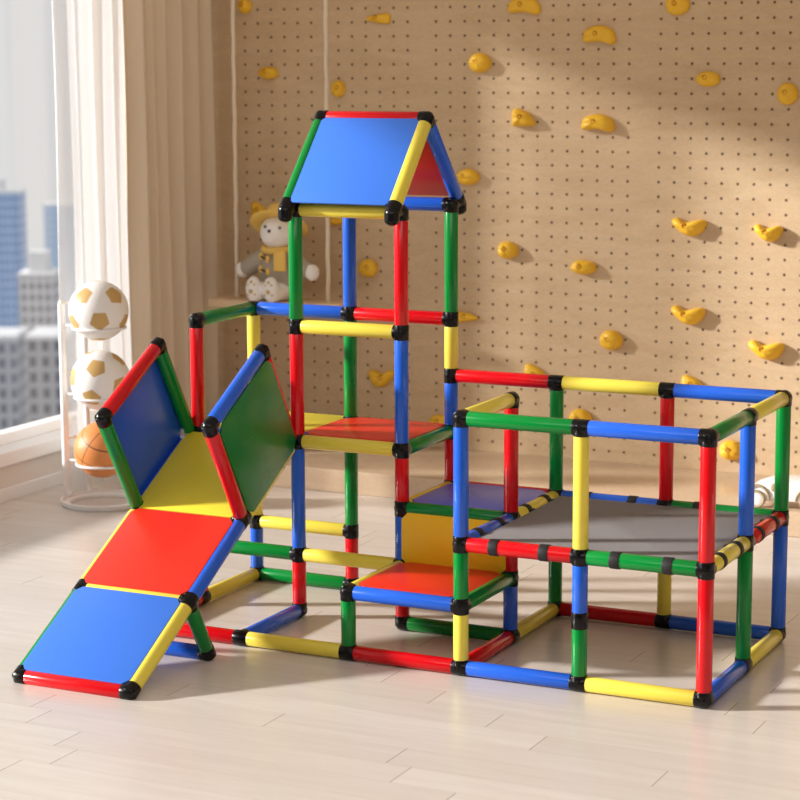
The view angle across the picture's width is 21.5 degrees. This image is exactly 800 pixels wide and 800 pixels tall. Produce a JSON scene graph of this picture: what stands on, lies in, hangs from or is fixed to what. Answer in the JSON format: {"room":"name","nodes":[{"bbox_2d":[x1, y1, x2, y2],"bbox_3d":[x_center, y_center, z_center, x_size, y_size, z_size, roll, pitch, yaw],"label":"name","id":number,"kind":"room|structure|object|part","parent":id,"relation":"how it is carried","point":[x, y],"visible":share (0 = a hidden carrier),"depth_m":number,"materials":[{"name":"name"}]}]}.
{"room":"children's playroom","nodes":[
{"label":"children's playroom","id":0,"kind":"room"},
{"bbox_2d":[0,94,125,488],"bbox_3d":[-3.253,-0.417,5.296,0.166,2.725,9.842,4,10,26],"label":"wall","id":1,"kind":"structure","parent":0,"point":[41,466],"depth_m":8.78,"materials":[{"name":"beige paint"}]},
{"bbox_2d":[0,414,60,444],"bbox_3d":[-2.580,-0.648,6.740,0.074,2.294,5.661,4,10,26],"label":"window sill","id":2,"kind":"structure","parent":1,"relation":"in","point":[12,434],"depth_m":8.91,"materials":[{"name":"white paint"}]},
{"bbox_2d":[0,429,61,467],"bbox_3d":[-2.530,0.516,6.907,0.196,0.059,5.661,4,10,26],"label":"trim","id":3,"kind":"structure","parent":1,"relation":"attached to","point":[29,448],"depth_m":8.75,"materials":[{"name":"white paint"}]},
{"bbox_2d":[0,470,62,503],"bbox_3d":[-3.167,0.907,5.472,0.015,0.056,9.842,4,10,26],"label":"baseboard","id":4,"kind":"structure","parent":1,"relation":"attached to","point":[16,491],"depth_m":8.76,"materials":[{"name":"white paint"}]},
{"bbox_2d":[0,479,799,799],"bbox_3d":[-0.512,1.188,4.207,6.142,0.111,10.138,4,10,26],"label":"floor","id":5,"kind":"structure","parent":0,"point":[245,722],"depth_m":5.91,"materials":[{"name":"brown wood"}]},
{"bbox_2d":[58,299,129,511],"bbox_3d":[-1.218,0.012,8.512,0.373,0.829,0.348,4,10,26],"label":"ball rack","id":6,"kind":"object","parent":5,"relation":"on","point":[69,497],"visible":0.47,"depth_m":8.58,"materials":[{"name":"white metal"}]},
{"bbox_2d":[74,422,116,477],"bbox_3d":[-1.206,0.200,8.537,0.229,0.229,0.229,4,10,26],"label":"basketball","id":7,"kind":"object","parent":6,"relation":"on","point":[90,450],"visible":0.51,"depth_m":8.44,"materials":[{"name":"orange rubber"}]},
{"bbox_2d":[68,281,128,340],"bbox_3d":[-1.208,-0.358,8.446,0.240,0.240,0.240,4,10,26],"label":"soccer ball","id":8,"kind":"object","parent":6,"relation":"on","point":[95,305],"visible":0.99,"depth_m":8.36,"materials":[{"name":"white leather"}]},
{"bbox_2d":[70,350,128,409],"bbox_3d":[-1.207,-0.081,8.491,0.240,0.240,0.240,4,10,26],"label":"soccer ball","id":9,"kind":"object","parent":6,"relation":"on","point":[96,375],"visible":0.7,"depth_m":8.40,"materials":[{"name":"white leather"}]},
{"bbox_2d":[12,110,792,708],"bbox_3d":[0.043,-0.017,6.222,1.919,1.631,1.457,4,10,26],"label":"jungle gym","id":10,"kind":"object","parent":5,"relation":"on","point":[459,541],"visible":1,"depth_m":6.47,"materials":[{"name":"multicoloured plastic"}]},
{"bbox_3d":[-0.872,0.685,6.165,0.372,0.182,0.309,4,10,26],"label":"slide panel","id":11,"kind":"part","parent":10,"relation":"part of","materials":[{"name":"blue plastic"}]},
{"bbox_3d":[-0.812,0.083,6.666,0.006,0.444,0.444,4,10,26],"label":"guard panel","id":12,"kind":"part","parent":10,"relation":"part of","materials":[{"name":"blue plastic"}]},
{"bbox_3d":[-0.735,0.459,6.416,0.372,0.176,0.300,4,10,26],"label":"slide panel","id":13,"kind":"part","parent":10,"relation":"part of","materials":[{"name":"red plastic"}]},
{"bbox_3d":[-0.747,0.749,6.424,0.337,0.045,0.045,4,10,26],"label":"slide leg","id":14,"kind":"part","parent":10,"relation":"part of","materials":[{"name":"blue plastic"}]},
{"bbox_3d":[-0.597,0.233,6.667,0.372,0.193,0.329,4,10,26],"label":"slide panel","id":15,"kind":"part","parent":10,"relation":"part of","materials":[{"name":"yellow plastic"}]},
{"bbox_3d":[-0.601,0.680,6.282,0.045,0.164,0.119,4,10,26],"label":"slide leg","id":16,"kind":"part","parent":10,"relation":"part of","materials":[{"name":"green plastic"}]},
{"bbox_3d":[-0.434,0.112,6.495,0.006,0.459,0.459,4,10,26],"label":"guard panel","id":17,"kind":"part","parent":10,"relation":"part of","materials":[{"name":"green plastic"}]},
{"bbox_3d":[-0.408,0.071,6.974,0.357,0.006,0.348,4,10,26],"label":"deck panel","id":18,"kind":"part","parent":10,"relation":"part of","materials":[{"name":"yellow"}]},
{"bbox_3d":[-0.141,-0.745,6.559,0.344,0.257,0.229,4,10,26],"label":"roof panel","id":19,"kind":"part","parent":10,"relation":"part of","materials":[{"name":"blue plastic"}]},
{"bbox_3d":[-0.084,0.096,6.819,0.357,0.006,0.348,4,10,26],"label":"deck panel","id":20,"kind":"part","parent":10,"relation":"part of","materials":[{"name":"red plastic"}]},
{"bbox_3d":[-0.025,-0.783,6.794,0.344,0.257,0.229,4,10,26],"label":"roof panel","id":21,"kind":"part","parent":10,"relation":"part of","materials":[{"name":"red plastic"}]},
{"bbox_3d":[0.092,0.544,6.388,0.348,0.006,0.348,4,10,26],"label":"step panel","id":22,"kind":"part","parent":10,"relation":"part of","materials":[{"name":"red plastic"}]},
{"bbox_3d":[0.165,0.445,6.524,0.355,0.170,0.006,4,10,26],"label":"riser panel","id":23,"kind":"part","parent":10,"relation":"part of","materials":[{"name":"yellow plastic"}]},
{"bbox_3d":[0.254,0.307,6.687,0.348,0.006,0.348,4,10,26],"label":"step panel","id":24,"kind":"part","parent":10,"relation":"part of","materials":[{"name":"blue plastic"}]},
{"bbox_2d":[273,447,799,537],"bbox_3d":[1.684,0.426,8.179,5.735,0.097,0.648,4,10,26],"label":"baseboard","id":25,"kind":"structure","parent":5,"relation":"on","point":[324,470],"depth_m":8.69,"materials":[{"name":"beige wood"}]},
{"bbox_2d":[754,475,799,507],"bbox_3d":[1.502,0.350,8.005,0.364,0.111,0.174,4,10,26],"label":"toy car","id":26,"kind":"object","parent":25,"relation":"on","point":[764,488],"visible":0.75,"depth_m":7.97,"materials":[{"name":"white plastic"}]},
{"bbox_2d":[211,0,799,475],"bbox_3d":[1.671,-0.943,8.409,6.142,2.725,0.148,4,10,26],"label":"wall","id":27,"kind":"structure","parent":0,"point":[725,155],"depth_m":8.85,"materials":[{"name":"brown wood"}]},
{"bbox_2d":[238,0,251,13],"bbox_3d":[-0.692,-1.747,9.340,0.064,0.070,0.035,4,10,26],"label":"hold","id":28,"kind":"object","parent":27,"relation":"attached to","point":[244,6],"visible":1,"depth_m":9.33,"materials":[{"name":"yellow plastic"}]},
{"bbox_2d":[251,202,265,215],"bbox_3d":[-0.634,-0.850,9.463,0.084,0.077,0.028,4,10,26],"label":"hold","id":29,"kind":"object","parent":27,"relation":"attached to","point":[255,207],"visible":0.65,"depth_m":9.46,"materials":[{"name":"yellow plastic"}]},
{"bbox_2d":[258,67,278,78],"bbox_3d":[-0.589,-1.449,9.338,0.098,0.056,0.035,4,10,26],"label":"hold","id":30,"kind":"object","parent":27,"relation":"attached to","point":[265,72],"visible":1,"depth_m":9.32,"materials":[{"name":"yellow plastic"}]},
{"bbox_2d":[324,217,342,224],"bbox_3d":[-0.294,-0.801,9.299,0.098,0.062,0.035,4,10,26],"label":"hold","id":31,"kind":"object","parent":27,"relation":"attached to","point":[333,221],"visible":0.35,"depth_m":9.29,"materials":[{"name":"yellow plastic"}]},
{"bbox_2d":[331,80,344,96],"bbox_3d":[-0.276,-1.357,9.197,0.067,0.074,0.038,4,10,26],"label":"hold","id":32,"kind":"object","parent":27,"relation":"attached to","point":[337,87],"visible":1,"depth_m":9.18,"materials":[{"name":"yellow plastic"}]},
{"bbox_2d":[359,259,377,276],"bbox_3d":[-0.146,-0.578,9.260,0.091,0.080,0.040,4,10,26],"label":"hold","id":33,"kind":"object","parent":27,"relation":"attached to","point":[367,267],"visible":1,"depth_m":9.24,"materials":[{"name":"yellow plastic"}]},
{"bbox_2d":[366,13,390,23],"bbox_3d":[-0.097,-1.641,9.068,0.120,0.046,0.028,4,10,26],"label":"hold","id":34,"kind":"object","parent":27,"relation":"attached to","point":[384,18],"visible":1,"depth_m":9.05,"materials":[{"name":"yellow plastic"}]},
{"bbox_2d":[368,370,393,386],"bbox_3d":[-0.089,-0.095,9.313,0.126,0.082,0.038,4,10,26],"label":"hold","id":35,"kind":"object","parent":27,"relation":"attached to","point":[378,379],"visible":0.99,"depth_m":9.30,"materials":[{"name":"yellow plastic"}]},
{"bbox_2d":[429,414,443,423],"bbox_3d":[0.171,0.099,9.218,0.106,0.068,0.035,4,10,26],"label":"hold","id":36,"kind":"object","parent":27,"relation":"attached to","point":[438,418],"visible":0.54,"depth_m":9.21,"materials":[{"name":"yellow plastic"}]},
{"bbox_2d":[458,311,477,321],"bbox_3d":[0.268,-0.357,9.096,0.141,0.054,0.033,4,10,26],"label":"hold","id":37,"kind":"object","parent":27,"relation":"attached to","point":[463,316],"visible":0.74,"depth_m":9.08,"materials":[{"name":"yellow plastic"}]},
{"bbox_2d":[457,169,479,184],"bbox_3d":[0.285,-0.949,8.983,0.101,0.070,0.045,4,10,26],"label":"hold","id":38,"kind":"object","parent":27,"relation":"attached to","point":[465,176],"visible":0.97,"depth_m":8.97,"materials":[{"name":"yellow plastic"}]},
{"bbox_2d":[469,53,490,72],"bbox_3d":[0.332,-1.420,8.881,0.098,0.083,0.048,4,10,26],"label":"hold","id":39,"kind":"object","parent":27,"relation":"attached to","point":[478,62],"visible":1,"depth_m":8.87,"materials":[{"name":"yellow plastic"}]},
{"bbox_2d":[498,241,518,258],"bbox_3d":[0.454,-0.635,8.950,0.091,0.076,0.048,4,10,26],"label":"hold","id":40,"kind":"object","parent":27,"relation":"attached to","point":[507,249],"visible":1,"depth_m":8.94,"materials":[{"name":"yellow plastic"}]},
{"bbox_2d":[512,108,535,126],"bbox_3d":[0.513,-1.182,8.829,0.101,0.077,0.050,4,10,26],"label":"hold","id":41,"kind":"object","parent":27,"relation":"attached to","point":[520,118],"visible":1,"depth_m":8.82,"materials":[{"name":"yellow plastic"}]},
{"bbox_2d":[508,0,540,14],"bbox_3d":[0.512,-1.639,8.763,0.148,0.076,0.035,4,10,26],"label":"hold","id":42,"kind":"object","parent":27,"relation":"attached to","point":[515,6],"visible":1,"depth_m":8.75,"materials":[{"name":"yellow plastic"}]},
{"bbox_2d":[524,364,545,374],"bbox_3d":[0.577,-0.106,8.983,0.112,0.091,0.035,4,10,26],"label":"hold","id":43,"kind":"object","parent":27,"relation":"attached to","point":[529,368],"visible":0.39,"depth_m":8.98,"materials":[{"name":"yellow plastic"}]},
{"bbox_2d":[569,409,591,419],"bbox_3d":[0.760,0.085,8.921,0.101,0.091,0.043,4,10,26],"label":"hold","id":44,"kind":"object","parent":27,"relation":"attached to","point":[577,413],"visible":0.55,"depth_m":8.91,"materials":[{"name":"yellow plastic"}]},
{"bbox_2d":[571,260,596,274],"bbox_3d":[0.762,-0.553,8.810,0.110,0.062,0.050,4,10,26],"label":"hold","id":45,"kind":"object","parent":27,"relation":"attached to","point":[584,267],"visible":1,"depth_m":8.79,"materials":[{"name":"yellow plastic"}]},
{"bbox_2d":[581,114,614,131],"bbox_3d":[0.811,-1.141,8.689,0.144,0.076,0.050,4,10,26],"label":"hold","id":46,"kind":"object","parent":27,"relation":"attached to","point":[594,121],"visible":1,"depth_m":8.67,"materials":[{"name":"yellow plastic"}]},
{"bbox_2d":[583,25,615,44],"bbox_3d":[0.813,-1.496,8.636,0.144,0.078,0.038,4,10,26],"label":"hold","id":47,"kind":"object","parent":27,"relation":"attached to","point":[597,33],"visible":1,"depth_m":8.62,"materials":[{"name":"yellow plastic"}]},
{"bbox_2d":[600,330,622,349],"bbox_3d":[0.878,-0.248,8.805,0.098,0.084,0.048,4,10,26],"label":"hold","id":48,"kind":"object","parent":27,"relation":"attached to","point":[609,339],"visible":1,"depth_m":8.79,"materials":[{"name":"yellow plastic"}]},
{"bbox_2d":[666,0,689,14],"bbox_3d":[1.114,-1.589,8.475,0.101,0.084,0.033,4,10,26],"label":"hold","id":49,"kind":"object","parent":27,"relation":"attached to","point":[674,7],"visible":1,"depth_m":8.47,"materials":[{"name":"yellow plastic"}]},
{"bbox_2d":[671,305,705,324],"bbox_3d":[1.177,-0.345,8.638,0.144,0.078,0.053,4,10,26],"label":"hold","id":50,"kind":"object","parent":27,"relation":"attached to","point":[693,316],"visible":1,"depth_m":8.62,"materials":[{"name":"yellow plastic"}]},
{"bbox_2d":[672,218,706,235],"bbox_3d":[1.173,-0.703,8.581,0.144,0.074,0.053,4,10,26],"label":"hold","id":51,"kind":"object","parent":27,"relation":"attached to","point":[694,228],"visible":1,"depth_m":8.56,"materials":[{"name":"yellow plastic"}]},
{"bbox_2d":[681,375,702,384],"bbox_3d":[1.205,-0.062,8.681,0.105,0.077,0.035,4,10,26],"label":"hold","id":52,"kind":"object","parent":27,"relation":"attached to","point":[686,379],"visible":0.5,"depth_m":8.67,"materials":[{"name":"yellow plastic"}]},
{"bbox_2d":[696,71,720,86],"bbox_3d":[1.234,-1.289,8.465,0.102,0.062,0.033,4,10,26],"label":"hold","id":53,"kind":"object","parent":27,"relation":"attached to","point":[706,78],"visible":1,"depth_m":8.46,"materials":[{"name":"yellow plastic"}]},
{"bbox_2d":[719,440,739,459],"bbox_3d":[1.356,0.209,8.645,0.101,0.083,0.045,4,10,26],"label":"hold","id":54,"kind":"object","parent":27,"relation":"attached to","point":[729,449],"visible":0.92,"depth_m":8.63,"materials":[{"name":"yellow plastic"}]},
{"bbox_2d":[748,340,784,359],"bbox_3d":[1.476,-0.198,8.514,0.147,0.078,0.053,4,10,26],"label":"hold","id":55,"kind":"object","parent":27,"relation":"attached to","point":[771,351],"visible":1,"depth_m":8.50,"materials":[{"name":"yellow plastic"}]},
{"bbox_2d":[754,224,782,241],"bbox_3d":[1.471,-0.667,8.439,0.116,0.071,0.053,4,10,26],"label":"hold","id":56,"kind":"object","parent":27,"relation":"attached to","point":[772,234],"visible":1,"depth_m":8.42,"materials":[{"name":"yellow plastic"}]},
{"bbox_2d":[777,83,798,104],"bbox_3d":[1.531,-1.210,8.332,0.084,0.088,0.033,4,10,26],"label":"hold","id":57,"kind":"object","parent":27,"relation":"attached to","point":[787,93],"visible":1,"depth_m":8.32,"materials":[{"name":"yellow plastic"}]},
{"bbox_3d":[-0.523,-1.593,3.753,6.142,0.074,10.138,4,10,26],"label":"ceiling","id":58,"kind":"structure","parent":0,"visible":0},
{"bbox_2d":[52,0,131,489],"bbox_3d":[-1.271,-0.976,8.738,0.095,2.686,0.437,4,10,26],"label":"sheer curtain","id":59,"kind":"object","parent":58,"relation":"hanging from","point":[87,34],"visible":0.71,"depth_m":8.72,"materials":[{"name":"white fabric"}]},
{"bbox_2d":[122,0,218,437],"bbox_3d":[-0.987,-1.054,9.213,0.078,2.686,0.629,5,11,31],"label":"drape","id":60,"kind":"object","parent":58,"relation":"hanging from","point":[168,46],"visible":0.73,"depth_m":9.20,"materials":[{"name":"beige fabric"}]},
{"bbox_2d":[208,0,360,306],"bbox_3d":[-0.513,-1.389,9.092,0.640,2.050,0.229,4,10,26],"label":"shelf","id":61,"kind":"object","parent":58,"relation":"hanging from","point":[232,299],"visible":0.63,"depth_m":9.20,"materials":[{"name":"beige wood"}]},
{"bbox_2d":[236,203,318,301],"bbox_3d":[-0.536,-0.645,9.189,0.326,0.422,0.280,-2,10,-14],"label":"teddy bear","id":62,"kind":"object","parent":61,"relation":"on","point":[271,261],"visible":0.81,"depth_m":9.14,"materials":[{"name":"white fabric"}]},
{"label":"outside","id":63,"kind":"structure","parent":0,"visible":0},
{"bbox_2d":[0,178,27,326],"bbox_3d":[-153.197,-41.237,806.174,20.300,86.500,14.600,0,9,0],"label":"office tower","id":64,"kind":"structure","parent":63,"point":[13,231],"depth_m":797.40,"materials":[{"name":"blue glass"}]},
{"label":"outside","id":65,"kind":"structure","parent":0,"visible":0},
{"bbox_2d":[43,202,57,267],"bbox_3d":[-161.219,-61.994,1005.036,13.900,63.500,14.600,0,9,0],"label":"office tower","id":66,"kind":"structure","parent":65,"point":[50,208],"depth_m":995.05,"materials":[{"name":"blue glass"}]},
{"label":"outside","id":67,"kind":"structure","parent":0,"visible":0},
{"bbox_2d":[16,250,58,333],"bbox_3d":[-102.356,-4.089,605.215,10.900,77.500,14.600,0,9,0],"label":"office tower","id":68,"kind":"structure","parent":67,"point":[38,285],"depth_m":594.61,"materials":[{"name":"white concrete"}]},
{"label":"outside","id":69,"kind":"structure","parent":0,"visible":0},
{"bbox_2d":[0,327,28,429],"bbox_3d":[-86.229,21.934,455.873,11.500,74.100,14.600,0,9,0],"label":"office tower","id":70,"kind":"structure","parent":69,"point":[14,401],"depth_m":445.67,"materials":[{"name":"white concrete"}]},
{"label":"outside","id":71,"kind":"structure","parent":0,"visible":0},
{"bbox_2d":[25,327,60,421],"bbox_3d":[-71.005,23.795,436.032,8.200,76.700,14.600,0,9,0],"label":"office tower","id":72,"kind":"structure","parent":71,"point":[42,342],"depth_m":424.43,"materials":[{"name":"white concrete"}]}
]}

